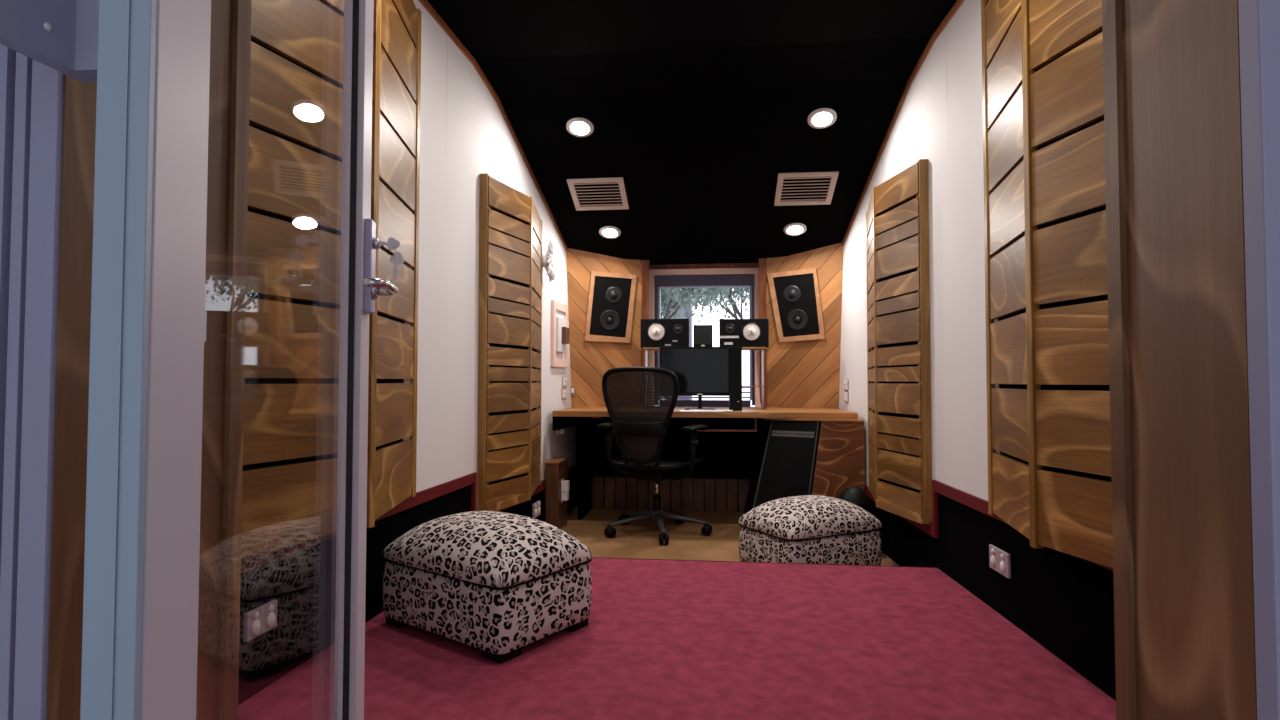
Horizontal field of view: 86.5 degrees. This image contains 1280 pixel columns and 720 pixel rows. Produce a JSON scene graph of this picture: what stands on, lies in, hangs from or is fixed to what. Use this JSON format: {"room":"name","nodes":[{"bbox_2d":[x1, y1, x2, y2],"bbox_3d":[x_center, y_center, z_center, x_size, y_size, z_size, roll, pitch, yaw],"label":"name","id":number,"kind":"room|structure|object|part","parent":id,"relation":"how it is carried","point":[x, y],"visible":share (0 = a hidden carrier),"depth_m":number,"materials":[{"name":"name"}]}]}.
{"room":"studio","nodes":[
{"label":"studio","id":0,"kind":"room"},
{"bbox_2d":[403,0,579,491],"bbox_3d":[-0.865,-0.349,3.390,0.137,2.314,4.679,0,-2,9],"label":"wall","id":1,"kind":"structure","parent":0,"point":[455,101],"depth_m":3.15,"materials":[{"name":"white paint"}]},
{"bbox_2d":[244,600,276,641],"bbox_3d":[-1.023,0.704,1.842,0.016,0.074,0.118,0,-2,8],"label":"power outlet","id":2,"kind":"object","parent":1,"relation":"attached to","point":[259,620],"visible":1,"depth_m":1.83,"materials":[{"name":"white plastic"}]},
{"bbox_2d":[253,612,258,619],"bbox_3d":[-1.022,0.681,1.812,0.004,0.020,0.020,0,-2,8],"label":"switch","id":3,"kind":"object","parent":2,"relation":"attached to","point":[255,614],"depth_m":1.81,"materials":[{"name":"white plastic"}]},
{"bbox_2d":[251,619,260,635],"bbox_3d":[-1.022,0.712,1.812,0.004,0.042,0.034,0,-2,8],"label":"socket","id":4,"kind":"object","parent":2,"relation":"attached to","point":[255,623],"depth_m":1.81,"materials":[{"name":"white plastic"}]},
{"bbox_2d":[266,612,274,627],"bbox_3d":[-1.013,0.714,1.870,0.004,0.042,0.034,0,-2,8],"label":"socket","id":5,"kind":"object","parent":2,"relation":"attached to","point":[270,616],"depth_m":1.86,"materials":[{"name":"white plastic"}]},
{"bbox_2d":[268,605,273,611],"bbox_3d":[-1.013,0.682,1.871,0.004,0.020,0.020,0,-2,8],"label":"switch","id":6,"kind":"object","parent":2,"relation":"attached to","point":[270,607],"depth_m":1.87,"materials":[{"name":"white plastic"}]},
{"bbox_2d":[241,0,420,558],"bbox_3d":[-0.914,-0.452,2.215,0.154,1.962,1.045,0,-2,8],"label":"acoustic panel","id":7,"kind":"object","parent":1,"relation":"attached to","point":[292,323],"visible":0.7,"depth_m":1.95,"materials":[{"name":"brown wood"}]},
{"bbox_3d":[-0.855,-0.453,2.179,0.026,1.962,0.026,0,-2,14],"label":"frame post","id":8,"kind":"part","parent":7,"relation":"part of","materials":[{"name":"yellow wood"}]},
{"bbox_3d":[-0.902,-0.438,2.727,0.022,1.958,0.026,0,-2,6],"label":"frame post","id":9,"kind":"part","parent":7,"relation":"part of","materials":[{"name":"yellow wood"}]},
{"bbox_2d":[238,473,577,704],"bbox_3d":[-0.868,0.851,3.353,0.133,0.505,4.679,0,-2,9],"label":"baseboard","id":10,"kind":"structure","parent":1,"relation":"attached to","point":[302,583],"depth_m":2.06,"materials":[{"name":"black paint"}]},
{"bbox_2d":[241,464,575,572],"bbox_3d":[-0.829,0.679,3.228,0.048,0.260,4.425,0,-2,9],"label":"trim","id":11,"kind":"structure","parent":1,"relation":"attached to","point":[251,562],"depth_m":2.68,"materials":[{"name":"red paint"}]},
{"bbox_2d":[446,35,447,156],"bbox_3d":[-0.869,-1.182,3.050,0.011,0.550,0.002,0,-2,6],"label":"trim","id":12,"kind":"structure","parent":1,"relation":"attached to","point":[447,35],"depth_m":3.06,"materials":[{"name":"white paint"}]},
{"bbox_2d":[419,0,567,250],"bbox_3d":[-0.853,-1.183,3.083,0.036,0.626,4.014,0,-2,9],"label":"trim","id":13,"kind":"structure","parent":1,"relation":"attached to","point":[425,3],"depth_m":3.57,"materials":[{"name":"brown wood"}]},
{"bbox_2d":[477,173,541,510],"bbox_3d":[-0.670,-0.070,3.889,0.140,1.710,1.002,0,-2,10],"label":"acoustic panel","id":14,"kind":"object","parent":1,"relation":"attached to","point":[510,223],"visible":0.91,"depth_m":3.61,"materials":[{"name":"brown wood"}]},
{"bbox_3d":[-0.793,-0.087,3.434,0.052,1.705,0.060,0,-2,6],"label":"frame post","id":15,"kind":"part","parent":14,"relation":"part of","materials":[{"name":"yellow wood"}]},
{"bbox_3d":[-0.698,0.752,3.595,0.024,0.042,0.439,-1,-2,20],"label":"rail","id":16,"kind":"part","parent":14,"relation":"part of","materials":[{"name":"brown wood"}]},
{"bbox_3d":[-0.619,-0.070,3.830,0.014,1.705,0.030,0,-2,2],"label":"frame post","id":17,"kind":"part","parent":14,"relation":"part of","materials":[{"name":"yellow wood"}]},
{"bbox_3d":[-0.643,-0.053,4.380,0.016,1.705,0.024,0,-2,6],"label":"frame post","id":18,"kind":"part","parent":14,"relation":"part of","materials":[{"name":"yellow wood"}]},
{"bbox_2d":[532,501,540,517],"bbox_3d":[-0.654,0.947,4.310,0.016,0.090,0.140,0,-2,9],"label":"power outlet","id":19,"kind":"object","parent":1,"relation":"attached to","point":[536,507],"visible":0.95,"depth_m":4.28,"materials":[{"name":"white plastic"}]},
{"bbox_2d":[542,241,555,281],"bbox_3d":[-0.603,-0.649,4.470,0.083,0.272,0.189,0,-2,6],"label":"wall ornament","id":20,"kind":"object","parent":1,"relation":"attached to","point":[548,261],"visible":0.99,"depth_m":4.45,"materials":[{"name":"white plastic"}]},
{"bbox_2d":[551,300,568,366],"bbox_3d":[-0.552,-0.178,4.838,0.060,0.455,0.370,0,-2,9],"label":"wall box","id":21,"kind":"object","parent":1,"relation":"attached to","point":[559,311],"visible":1,"depth_m":4.77,"materials":[{"name":"white plastic"}]},
{"bbox_2d":[556,429,564,435],"bbox_3d":[-0.556,0.503,4.824,0.050,0.060,0.100,0,-2,6],"label":"socket","id":22,"kind":"object","parent":1,"relation":"attached to","point":[561,431],"visible":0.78,"depth_m":4.80,"materials":[{"name":"white plastic"}]},
{"bbox_2d":[561,389,566,398],"bbox_3d":[-0.551,0.248,4.973,0.017,0.077,0.116,0,-2,9],"label":"wall switch","id":23,"kind":"object","parent":1,"relation":"attached to","point":[563,391],"visible":1,"depth_m":4.94,"materials":[{"name":"white plastic"}]},
{"bbox_2d":[562,377,566,386],"bbox_3d":[-0.549,0.161,4.988,0.017,0.077,0.116,0,-2,9],"label":"wall switch","id":24,"kind":"object","parent":1,"relation":"attached to","point":[564,379],"visible":1,"depth_m":4.96,"materials":[{"name":"white plastic"}]},
{"bbox_2d":[566,248,641,417],"bbox_3d":[-0.301,-0.226,5.205,0.676,1.351,0.214,1,-2,-15],"label":"wall","id":25,"kind":"structure","parent":0,"point":[580,264],"depth_m":5.19,"materials":[{"name":"brown wood"}]},
{"bbox_2d":[571,386,574,394],"bbox_3d":[-0.513,0.232,5.180,0.036,0.070,0.016,1,-2,-16],"label":"wall switch","id":26,"kind":"object","parent":25,"relation":"attached to","point":[572,387],"visible":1,"depth_m":5.17,"materials":[{"name":"white plastic"}]},
{"bbox_2d":[584,271,636,342],"bbox_3d":[-0.227,-0.402,5.188,0.387,0.534,0.050,1,6,-15],"label":"wall speaker","id":27,"kind":"object","parent":25,"relation":"attached to","point":[609,317],"visible":1,"depth_m":5.18,"materials":[{"name":"black plastic"}]},
{"bbox_2d":[641,260,648,405],"bbox_3d":[0.014,-0.201,5.369,0.084,1.314,0.371,1,-2,-15],"label":"trim","id":28,"kind":"structure","parent":25,"relation":"attached to","point":[645,263],"depth_m":5.24,"materials":[{"name":"brown wood"}]},
{"bbox_2d":[427,0,956,264],"bbox_3d":[0.254,-1.217,3.140,2.700,0.772,5.020,0,-2,6],"label":"ceiling","id":29,"kind":"structure","parent":0,"point":[699,107],"depth_m":3.63,"materials":[{"name":"black paint"}]},
{"bbox_2d":[566,117,593,136],"bbox_3d":[-0.340,-1.316,3.853,0.156,0.060,0.148,0,-2,2],"label":"ceiling light","id":30,"kind":"object","parent":29,"relation":"attached to","point":[577,126],"visible":1,"depth_m":3.84,"materials":[{"name":"white plastic"}]},
{"bbox_2d":[571,122,588,134],"bbox_3d":[-0.340,-1.308,3.850,0.107,0.016,0.107,0,-22,6],"label":"diffuser","id":31,"kind":"object","parent":30,"relation":"attached to","point":[577,128],"depth_m":3.84,"materials":[{"name":"white plastic"}]},
{"bbox_2d":[567,177,628,210],"bbox_3d":[-0.268,-1.076,4.426,0.358,0.125,0.310,0,-2,6],"label":"ceiling vent","id":32,"kind":"object","parent":29,"relation":"in","point":[586,193],"visible":1,"depth_m":4.42,"materials":[{"name":"white metal"}]},
{"bbox_2d":[599,226,620,238],"bbox_3d":[-0.213,-0.907,4.840,0.156,0.060,0.148,0,-2,2],"label":"ceiling light","id":33,"kind":"object","parent":29,"relation":"attached to","point":[610,232],"visible":1,"depth_m":4.82,"materials":[{"name":"white plastic"}]},
{"bbox_2d":[603,229,616,236],"bbox_3d":[-0.214,-0.899,4.837,0.107,0.016,0.107,0,-22,6],"label":"diffuser","id":34,"kind":"object","parent":33,"relation":"attached to","point":[606,232],"depth_m":4.82,"materials":[{"name":"white plastic"}]},
{"bbox_2d":[784,223,806,235],"bbox_3d":[1.073,-0.905,4.715,0.156,0.060,0.148,0,-2,2],"label":"ceiling light","id":35,"kind":"object","parent":29,"relation":"attached to","point":[793,229],"visible":1,"depth_m":4.70,"materials":[{"name":"white plastic"}]},
{"bbox_2d":[787,226,802,233],"bbox_3d":[1.073,-0.896,4.712,0.107,0.016,0.107,0,-22,6],"label":"diffuser","id":36,"kind":"object","parent":35,"relation":"attached to","point":[790,229],"depth_m":4.70,"materials":[{"name":"white plastic"}]},
{"bbox_2d":[774,171,838,205],"bbox_3d":[1.041,-1.076,4.291,0.360,0.124,0.307,0,-2,6],"label":"ceiling vent","id":37,"kind":"object","parent":29,"relation":"in","point":[804,188],"visible":1,"depth_m":4.29,"materials":[{"name":"white metal"}]},
{"bbox_2d":[807,108,836,128],"bbox_3d":[0.993,-1.318,3.713,0.156,0.060,0.148,0,-2,2],"label":"ceiling light","id":38,"kind":"object","parent":29,"relation":"attached to","point":[820,118],"visible":1,"depth_m":3.70,"materials":[{"name":"white plastic"}]},
{"bbox_2d":[812,112,831,125],"bbox_3d":[0.993,-1.309,3.710,0.107,0.016,0.107,0,-22,6],"label":"diffuser","id":39,"kind":"object","parent":38,"relation":"attached to","point":[818,118],"depth_m":3.70,"materials":[{"name":"white plastic"}]},
{"bbox_2d":[580,263,827,507],"bbox_3d":[0.502,0.136,5.416,2.200,2.035,0.120,0,-2,6],"label":"wall","id":40,"kind":"structure","parent":0,"point":[720,265],"depth_m":5.37,"materials":[{"name":"brown wood"}]},
{"bbox_2d":[592,477,750,511],"bbox_3d":[0.486,1.024,5.161,1.860,0.245,0.015,0,-2,6],"label":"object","id":41,"kind":"structure","parent":40,"relation":"attached to","point":[598,481],"depth_m":5.18,"materials":[{"name":"brown wood"}]},
{"bbox_2d":[648,268,760,406],"bbox_3d":[0.510,-0.174,5.404,0.880,1.085,0.140,0,-2,6],"label":"window","id":42,"kind":"structure","parent":40,"relation":"in","point":[659,279],"depth_m":5.36,"materials":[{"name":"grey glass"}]},
{"bbox_3d":[0.515,-0.140,5.428,0.742,0.917,0.090,0,-2,6],"label":"sash","id":43,"kind":"part","parent":42,"relation":"part of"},
{"bbox_2d":[561,505,898,565],"bbox_3d":[0.251,1.069,3.069,2.600,0.233,4.980,0,-2,6],"label":"floor","id":44,"kind":"structure","parent":0,"point":[639,539],"depth_m":4.29,"materials":[{"name":"brown wood"}]},
{"bbox_2d":[545,457,567,528],"bbox_3d":[-0.562,0.899,4.597,0.096,0.456,0.288,0,-2,6],"label":"box","id":45,"kind":"object","parent":44,"relation":"on","point":[556,467],"visible":0.86,"depth_m":4.47,"materials":[{"name":"brown wood"}]},
{"bbox_3d":[-0.561,0.678,4.604,0.096,0.012,0.288,0,-2,6],"label":"lid","id":46,"kind":"part","parent":45,"relation":"part of","materials":[{"name":"brown wood"}]},
{"bbox_2d":[561,478,569,502],"bbox_3d":[-0.498,0.874,4.555,0.044,0.155,0.070,0,-2,6],"label":"power adapter","id":47,"kind":"object","parent":45,"relation":"attached to","point":[565,484],"visible":1,"depth_m":4.53,"materials":[{"name":"white plastic"}]},
{"bbox_2d":[597,367,711,544],"bbox_3d":[0.122,0.587,4.451,0.714,1.074,0.705,-1,-2,26],"label":"office chair","id":48,"kind":"object","parent":44,"relation":"on","point":[628,380],"visible":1,"depth_m":4.21,"materials":[{"name":"black plastic"}]},
{"bbox_3d":[-0.180,0.434,4.517,0.102,0.044,0.298,-1,-2,26],"label":"armrest","id":49,"kind":"part","parent":48,"relation":"part of","materials":[{"name":"black plastic"}]},
{"bbox_3d":[-0.087,0.614,4.470,0.296,0.309,0.055,0,-2,5],"label":"arm post","id":50,"kind":"part","parent":48,"relation":"part of","materials":[{"name":"black plastic"}]},
{"bbox_3d":[-0.058,1.018,4.354,0.309,0.071,0.050,1,-2,-22],"label":"leg","id":51,"kind":"part","parent":48,"relation":"part of","materials":[{"name":"metal"}]},
{"bbox_3d":[-0.008,1.024,4.563,0.050,0.071,0.309,2,-2,-40],"label":"leg","id":52,"kind":"part","parent":48,"relation":"part of","materials":[{"name":"metal"}]},
{"bbox_3d":[-0.011,0.344,4.196,0.500,0.573,0.080,-1,-2,26],"label":"backrest","id":53,"kind":"part","parent":48,"relation":"part of","materials":[{"name":"black fabric"}]},
{"bbox_3d":[-0.010,0.344,4.200,0.530,0.604,0.102,-1,-2,26],"label":"frame","id":54,"kind":"part","parent":48,"relation":"part of","materials":[{"name":"black plastic"}]},
{"bbox_3d":[0.117,0.671,4.449,0.520,0.035,0.482,-1,-2,26],"label":"seat","id":55,"kind":"part","parent":48,"relation":"part of","materials":[{"name":"black fabric"}]},
{"bbox_3d":[0.117,0.671,4.449,0.551,0.067,0.513,-1,-2,26],"label":"seat frame","id":56,"kind":"part","parent":48,"relation":"part of","materials":[{"name":"black plastic"}]},
{"bbox_3d":[0.133,1.015,4.244,0.050,0.071,0.309,0,-2,-7],"label":"leg","id":57,"kind":"part","parent":48,"relation":"part of","materials":[{"name":"metal"}]},
{"bbox_3d":[0.205,1.025,4.580,0.050,0.071,0.309,-1,-2,32],"label":"leg","id":58,"kind":"part","parent":48,"relation":"part of","materials":[{"name":"metal"}]},
{"bbox_3d":[0.258,0.609,4.301,0.055,0.309,0.296,2,-2,-43],"label":"arm post","id":59,"kind":"part","parent":48,"relation":"part of","materials":[{"name":"black plastic"}]},
{"bbox_3d":[0.289,1.019,4.390,0.309,0.071,0.050,0,-2,11],"label":"leg","id":60,"kind":"part","parent":48,"relation":"part of","materials":[{"name":"metal"}]},
{"bbox_3d":[0.347,0.427,4.258,0.102,0.044,0.298,-1,-2,26],"label":"armrest","id":61,"kind":"part","parent":48,"relation":"part of","materials":[{"name":"black plastic"}]},
{"bbox_2d":[238,557,1115,719],"bbox_3d":[0.125,0.975,1.904,2.400,0.140,2.632,0,-2,6],"label":"carpet","id":62,"kind":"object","parent":44,"relation":"on","point":[663,639],"depth_m":2.05,"materials":[{"name":"red carpet"}]},
{"bbox_2d":[382,511,591,663],"bbox_3d":[-0.533,0.730,2.372,0.627,0.377,0.447,-1,-2,36],"label":"ottoman","id":63,"kind":"object","parent":62,"relation":"on","point":[498,584],"visible":1,"depth_m":2.19,"materials":[{"name":"leopard print fabric"},{"name":"black plastic"}]},
{"bbox_2d":[382,511,591,586],"bbox_3d":[-0.533,0.617,2.375,0.627,0.151,0.447,-1,-2,36],"label":"cushion","id":64,"kind":"object","parent":63,"relation":"on","point":[471,548],"depth_m":2.21,"materials":[{"name":"fabric"}]},
{"bbox_2d":[552,406,857,519],"bbox_3d":[0.443,0.745,4.893,1.992,0.785,0.974,0,-2,6],"label":"desk","id":65,"kind":"object","parent":44,"relation":"on","point":[728,448],"visible":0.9,"depth_m":5.15,"materials":[{"name":"brown wood"}]},
{"bbox_3d":[-0.406,0.768,5.051,0.030,0.747,0.400,0,-2,6],"label":"support panel","id":66,"kind":"part","parent":65,"relation":"part of","materials":[{"name":"black wood"}]},
{"bbox_3d":[0.478,0.646,5.191,1.960,0.492,0.020,0,-2,6],"label":"modesty panel","id":67,"kind":"part","parent":65,"relation":"part of","materials":[{"name":"black wood"}]},
{"bbox_2d":[660,347,728,409],"bbox_3d":[0.422,0.129,4.791,0.567,0.440,0.165,0,-2,6],"label":"computer monitor","id":68,"kind":"object","parent":65,"relation":"on","point":[699,371],"visible":0.83,"depth_m":4.76,"materials":[{"name":"black plastic"}]},
{"bbox_2d":[643,347,765,409],"bbox_3d":[0.464,0.133,4.932,0.868,0.441,0.210,0,-2,6],"label":"shelf riser","id":69,"kind":"object","parent":65,"relation":"on","point":[645,350],"visible":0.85,"depth_m":4.84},
{"bbox_2d":[641,319,689,347],"bbox_3d":[0.186,-0.190,4.966,0.348,0.206,0.202,0,-2,6],"label":"monitor speaker","id":70,"kind":"object","parent":69,"relation":"on","point":[654,332],"visible":0.98,"depth_m":4.88},
{"bbox_2d":[694,325,712,346],"bbox_3d":[0.459,-0.168,4.945,0.136,0.162,0.144,0,-2,6],"label":"speaker","id":71,"kind":"object","parent":69,"relation":"on","point":[703,334],"visible":0.87,"depth_m":4.87},
{"bbox_2d":[719,319,768,347],"bbox_3d":[0.745,-0.188,4.906,0.346,0.201,0.202,0,-2,6],"label":"monitor speaker","id":72,"kind":"object","parent":69,"relation":"on","point":[732,332],"visible":0.97,"depth_m":4.82},
{"bbox_2d":[680,410,732,411],"bbox_3d":[0.442,0.339,4.559,0.359,0.006,0.179,0,-2,6],"label":"keyboard","id":73,"kind":"object","parent":65,"relation":"on","point":[680,410],"visible":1,"depth_m":4.51,"materials":[{"name":"white plastic"}]},
{"bbox_3d":[0.571,0.422,4.481,0.391,0.094,0.025,0,-2,6],"label":"keyboard rail","id":74,"kind":"part","parent":65,"relation":"part of","materials":[{"name":"brown wood"}]},
{"bbox_2d":[729,347,741,410],"bbox_3d":[0.653,0.129,4.659,0.084,0.433,0.133,0,-2,6],"label":"case","id":75,"kind":"object","parent":65,"relation":"on","point":[735,353],"visible":0.9,"depth_m":4.60,"materials":[{"name":"black plastic"}]},
{"bbox_2d":[743,420,818,514],"bbox_3d":[0.934,0.766,4.601,0.459,0.728,0.669,0,-2,6],"label":"equipment rack","id":76,"kind":"object","parent":44,"relation":"on","point":[785,455],"visible":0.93,"depth_m":4.36,"materials":[{"name":"black metal"}]},
{"bbox_2d":[739,495,881,565],"bbox_3d":[0.888,0.909,3.569,0.627,0.377,0.447,1,-2,-27],"label":"ottoman","id":77,"kind":"object","parent":44,"relation":"on","point":[809,529],"visible":0.94,"depth_m":3.40,"materials":[{"name":"leopard print fabric"},{"name":"black plastic"}]},
{"bbox_2d":[739,495,881,539],"bbox_3d":[0.888,0.796,3.572,0.627,0.151,0.447,1,-2,-27],"label":"cushion","id":78,"kind":"object","parent":77,"relation":"on","point":[804,517],"depth_m":3.41,"materials":[{"name":"fabric"}]},
{"bbox_2d":[763,418,864,497],"bbox_3d":[1.129,0.755,4.570,0.606,0.748,0.628,0,-2,6],"label":"base cabinet","id":79,"kind":"object","parent":44,"relation":"on","point":[839,461],"visible":0.62,"depth_m":4.25,"materials":[{"name":"brown wood"}]},
{"bbox_3d":[1.218,0.751,4.263,0.362,0.735,0.020,0,-2,6],"label":"panel","id":80,"kind":"part","parent":79,"relation":"part of","materials":[{"name":"brown wood"}]},
{"bbox_2d":[838,485,876,517],"bbox_3d":[1.261,0.929,4.001,0.250,0.376,0.260,0,-2,6],"label":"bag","id":81,"kind":"object","parent":44,"relation":"on","point":[854,494],"visible":0.27,"depth_m":3.94,"materials":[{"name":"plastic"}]},
{"bbox_2d":[766,242,843,408],"bbox_3d":[1.241,-0.229,5.049,0.691,1.351,0.210,-1,-2,29],"label":"wall","id":82,"kind":"structure","parent":0,"point":[782,357],"depth_m":5.04,"materials":[{"name":"brown wood"}]},
{"bbox_2d":[759,258,768,406],"bbox_3d":[0.984,-0.202,5.284,0.110,1.314,0.368,-1,-2,29],"label":"trim","id":83,"kind":"structure","parent":82,"relation":"attached to","point":[762,261],"depth_m":5.17,"materials":[{"name":"brown wood"}]},
{"bbox_2d":[767,268,825,341],"bbox_3d":[1.161,-0.402,5.054,0.412,0.532,0.050,-1,6,29],"label":"wall speaker","id":84,"kind":"object","parent":82,"relation":"attached to","point":[795,295],"visible":1,"depth_m":5.04,"materials":[{"name":"black plastic"}]},
{"bbox_2d":[831,0,999,500],"bbox_3d":[1.403,-0.354,3.146,0.137,2.314,4.679,0,-2,4],"label":"wall","id":85,"kind":"structure","parent":0,"point":[952,145],"depth_m":2.95,"materials":[{"name":"white paint"}]},
{"bbox_2d":[844,379,848,390],"bbox_3d":[1.435,0.174,4.749,0.017,0.077,0.096,0,-2,3],"label":"wall switch","id":86,"kind":"object","parent":85,"relation":"attached to","point":[846,381],"visible":1,"depth_m":4.71,"materials":[{"name":"white plastic"}]},
{"bbox_3d":[1.438,0.174,4.749,0.012,0.065,0.080,0,-2,3],"label":"plate","id":87,"kind":"part","parent":86,"relation":"part of","materials":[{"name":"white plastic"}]},
{"bbox_2d":[844,391,848,402],"bbox_3d":[1.435,0.258,4.749,0.017,0.077,0.096,0,-2,3],"label":"wall switch","id":88,"kind":"object","parent":85,"relation":"attached to","point":[846,394],"visible":1,"depth_m":4.71,"materials":[{"name":"white plastic"}]},
{"bbox_3d":[1.438,0.258,4.749,0.012,0.065,0.080,0,-2,3],"label":"plate","id":89,"kind":"part","parent":88,"relation":"part of","materials":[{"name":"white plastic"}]},
{"bbox_2d":[866,159,931,523],"bbox_3d":[1.320,-0.074,3.674,0.140,1.710,1.002,0,-2,2],"label":"acoustic panel","id":90,"kind":"object","parent":85,"relation":"attached to","point":[897,214],"visible":0.98,"depth_m":3.37,"materials":[{"name":"brown wood"}]},
{"bbox_3d":[1.399,-0.057,4.160,0.016,1.705,0.024,0,-2,6],"label":"frame post","id":91,"kind":"part","parent":90,"relation":"part of","materials":[{"name":"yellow wood"}]},
{"bbox_3d":[1.258,-0.074,3.628,0.014,1.705,0.030,0,-2,10],"label":"frame post","id":92,"kind":"part","parent":90,"relation":"part of","materials":[{"name":"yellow wood"}]},
{"bbox_3d":[1.288,0.748,3.381,0.024,0.042,0.439,0,-2,-8],"label":"rail","id":93,"kind":"part","parent":90,"relation":"part of","materials":[{"name":"brown wood"}]},
{"bbox_3d":[1.343,-0.092,3.204,0.052,1.705,0.060,0,-2,6],"label":"frame post","id":94,"kind":"part","parent":90,"relation":"part of","materials":[{"name":"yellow wood"}]},
{"bbox_2d":[842,0,964,245],"bbox_3d":[1.323,-1.188,2.848,0.036,0.626,4.014,0,-2,4],"label":"trim","id":95,"kind":"structure","parent":85,"relation":"attached to","point":[956,6],"depth_m":3.51,"materials":[{"name":"brown wood"}]},
{"bbox_2d":[946,26,947,116],"bbox_3d":[1.342,-1.182,2.962,0.011,0.550,0.002,0,-2,6],"label":"trim","id":96,"kind":"structure","parent":85,"relation":"attached to","point":[946,26],"depth_m":2.96,"materials":[{"name":"white paint"}]},
{"bbox_2d":[865,480,1112,570],"bbox_3d":[1.338,0.675,2.995,0.048,0.260,4.425,0,-2,4],"label":"trim","id":97,"kind":"structure","parent":85,"relation":"attached to","point":[981,505],"depth_m":2.97,"materials":[{"name":"red paint"}]},
{"bbox_2d":[871,493,1115,700],"bbox_3d":[1.403,0.846,3.108,0.133,0.505,4.679,0,-2,4],"label":"baseboard","id":98,"kind":"structure","parent":85,"relation":"attached to","point":[1064,602],"depth_m":2.27,"materials":[{"name":"black paint"}]},
{"bbox_2d":[989,544,1010,578],"bbox_3d":[1.294,0.724,2.453,0.016,0.084,0.150,0,-2,4],"label":"power outlet","id":99,"kind":"object","parent":85,"relation":"attached to","point":[999,560],"visible":1,"depth_m":2.44,"materials":[{"name":"white plastic"}]},
{"bbox_2d":[991,555,995,566],"bbox_3d":[1.291,0.735,2.491,0.004,0.042,0.034,0,-2,4],"label":"socket","id":100,"kind":"object","parent":99,"relation":"attached to","point":[993,557],"depth_m":2.48,"materials":[{"name":"white plastic"}]},
{"bbox_2d":[1000,561,1004,572],"bbox_3d":[1.286,0.733,2.416,0.004,0.042,0.034,0,-2,4],"label":"socket","id":101,"kind":"object","parent":99,"relation":"attached to","point":[1002,563],"depth_m":2.41,"materials":[{"name":"white plastic"}]},
{"bbox_2d":[981,0,1112,567],"bbox_3d":[1.225,-0.441,2.066,0.138,1.988,0.925,0,-2,3],"label":"acoustic panel","id":102,"kind":"object","parent":85,"relation":"attached to","point":[1050,480],"visible":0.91,"depth_m":1.96,"materials":[{"name":"brown wood"}]},
{"bbox_3d":[1.287,-0.429,2.512,0.022,1.984,0.026,0,-2,6],"label":"frame post","id":103,"kind":"part","parent":102,"relation":"part of","materials":[{"name":"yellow wood"}]},
{"bbox_3d":[1.169,-0.442,2.034,0.026,1.988,0.026,0,-2,-2],"label":"frame post","id":104,"kind":"part","parent":102,"relation":"part of","materials":[{"name":"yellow wood"}]},
{"bbox_3d":[-0.001,-0.299,0.844,2.986,2.750,0.199,0,-2,6],"label":"wall","id":105,"kind":"structure","parent":0,"visible":0},
{"bbox_2d":[46,0,251,719],"bbox_3d":[-0.618,-0.216,0.876,0.038,2.175,0.281,0,-2,6],"label":"trim","id":106,"kind":"structure","parent":105,"relation":"attached to","point":[230,36],"depth_m":0.95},
{"bbox_2d":[80,0,397,719],"bbox_3d":[-0.549,-0.190,1.149,0.122,2.090,0.984,0,-2,-10],"label":"door","id":107,"kind":"structure","parent":105,"relation":"in","point":[141,595],"depth_m":0.69,"materials":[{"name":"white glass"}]},
{"bbox_3d":[-0.633,-0.218,1.594,0.017,0.217,0.048,0,-2,-10],"label":"lock plate","id":108,"kind":"part","parent":107,"relation":"part of","materials":[{"name":"silver metal"}]},
{"bbox_3d":[-0.588,-0.164,1.540,0.062,0.042,0.160,0,-2,-10],"label":"lever handle","id":109,"kind":"part","parent":107,"relation":"part of","materials":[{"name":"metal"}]},
{"bbox_2d":[380,237,403,283],"bbox_3d":[-0.598,-0.234,1.600,0.083,0.110,0.028,0,-2,-10],"label":"bunch","id":110,"kind":"object","parent":107,"relation":"on","point":[391,243],"visible":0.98,"depth_m":1.60,"materials":[{"name":"silver metal"}]},
{"bbox_2d":[0,0,1279,719],"bbox_3d":[-0.008,-0.210,0.652,1.708,2.360,0.256,0,-2,4],"label":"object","id":111,"kind":"structure","parent":105,"relation":"attached to","point":[42,41],"depth_m":0.72,"materials":[{"name":"purple metal"}]},
{"bbox_2d":[1102,0,1256,719],"bbox_3d":[0.613,-0.218,0.775,0.038,2.175,0.217,0,-2,6],"label":"trim","id":112,"kind":"structure","parent":105,"relation":"attached to","point":[1184,621],"depth_m":0.76,"materials":[{"name":"brown wood"}]},
{"label":"outside","id":113,"kind":"structure","parent":0,"visible":0},
{"bbox_3d":[1.828,1.976,17.678,28.000,0.050,24.350,0,-2,6],"label":"ground","id":114,"kind":"structure","parent":113,"visible":0},
{"bbox_2d":[665,301,691,399],"bbox_3d":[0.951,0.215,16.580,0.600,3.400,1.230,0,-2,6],"label":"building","id":115,"kind":"structure","parent":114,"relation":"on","point":[684,311],"depth_m":16.00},
{"bbox_2d":[661,288,740,324],"bbox_3d":[0.397,-0.234,11.673,3.013,4.007,3.600,0,-2,6],"label":"tree","id":116,"kind":"object","parent":114,"relation":"on","point":[673,297],"visible":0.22,"depth_m":10.80,"materials":[{"name":"green plant"}]},
{"bbox_2d":[682,287,748,318],"bbox_3d":[2.799,-0.507,15.578,4.979,4.823,3.029,0,-2,-11],"label":"tree","id":117,"kind":"object","parent":114,"relation":"on","point":[736,291],"visible":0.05,"depth_m":15.34,"materials":[{"name":"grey plant"}]}
]}

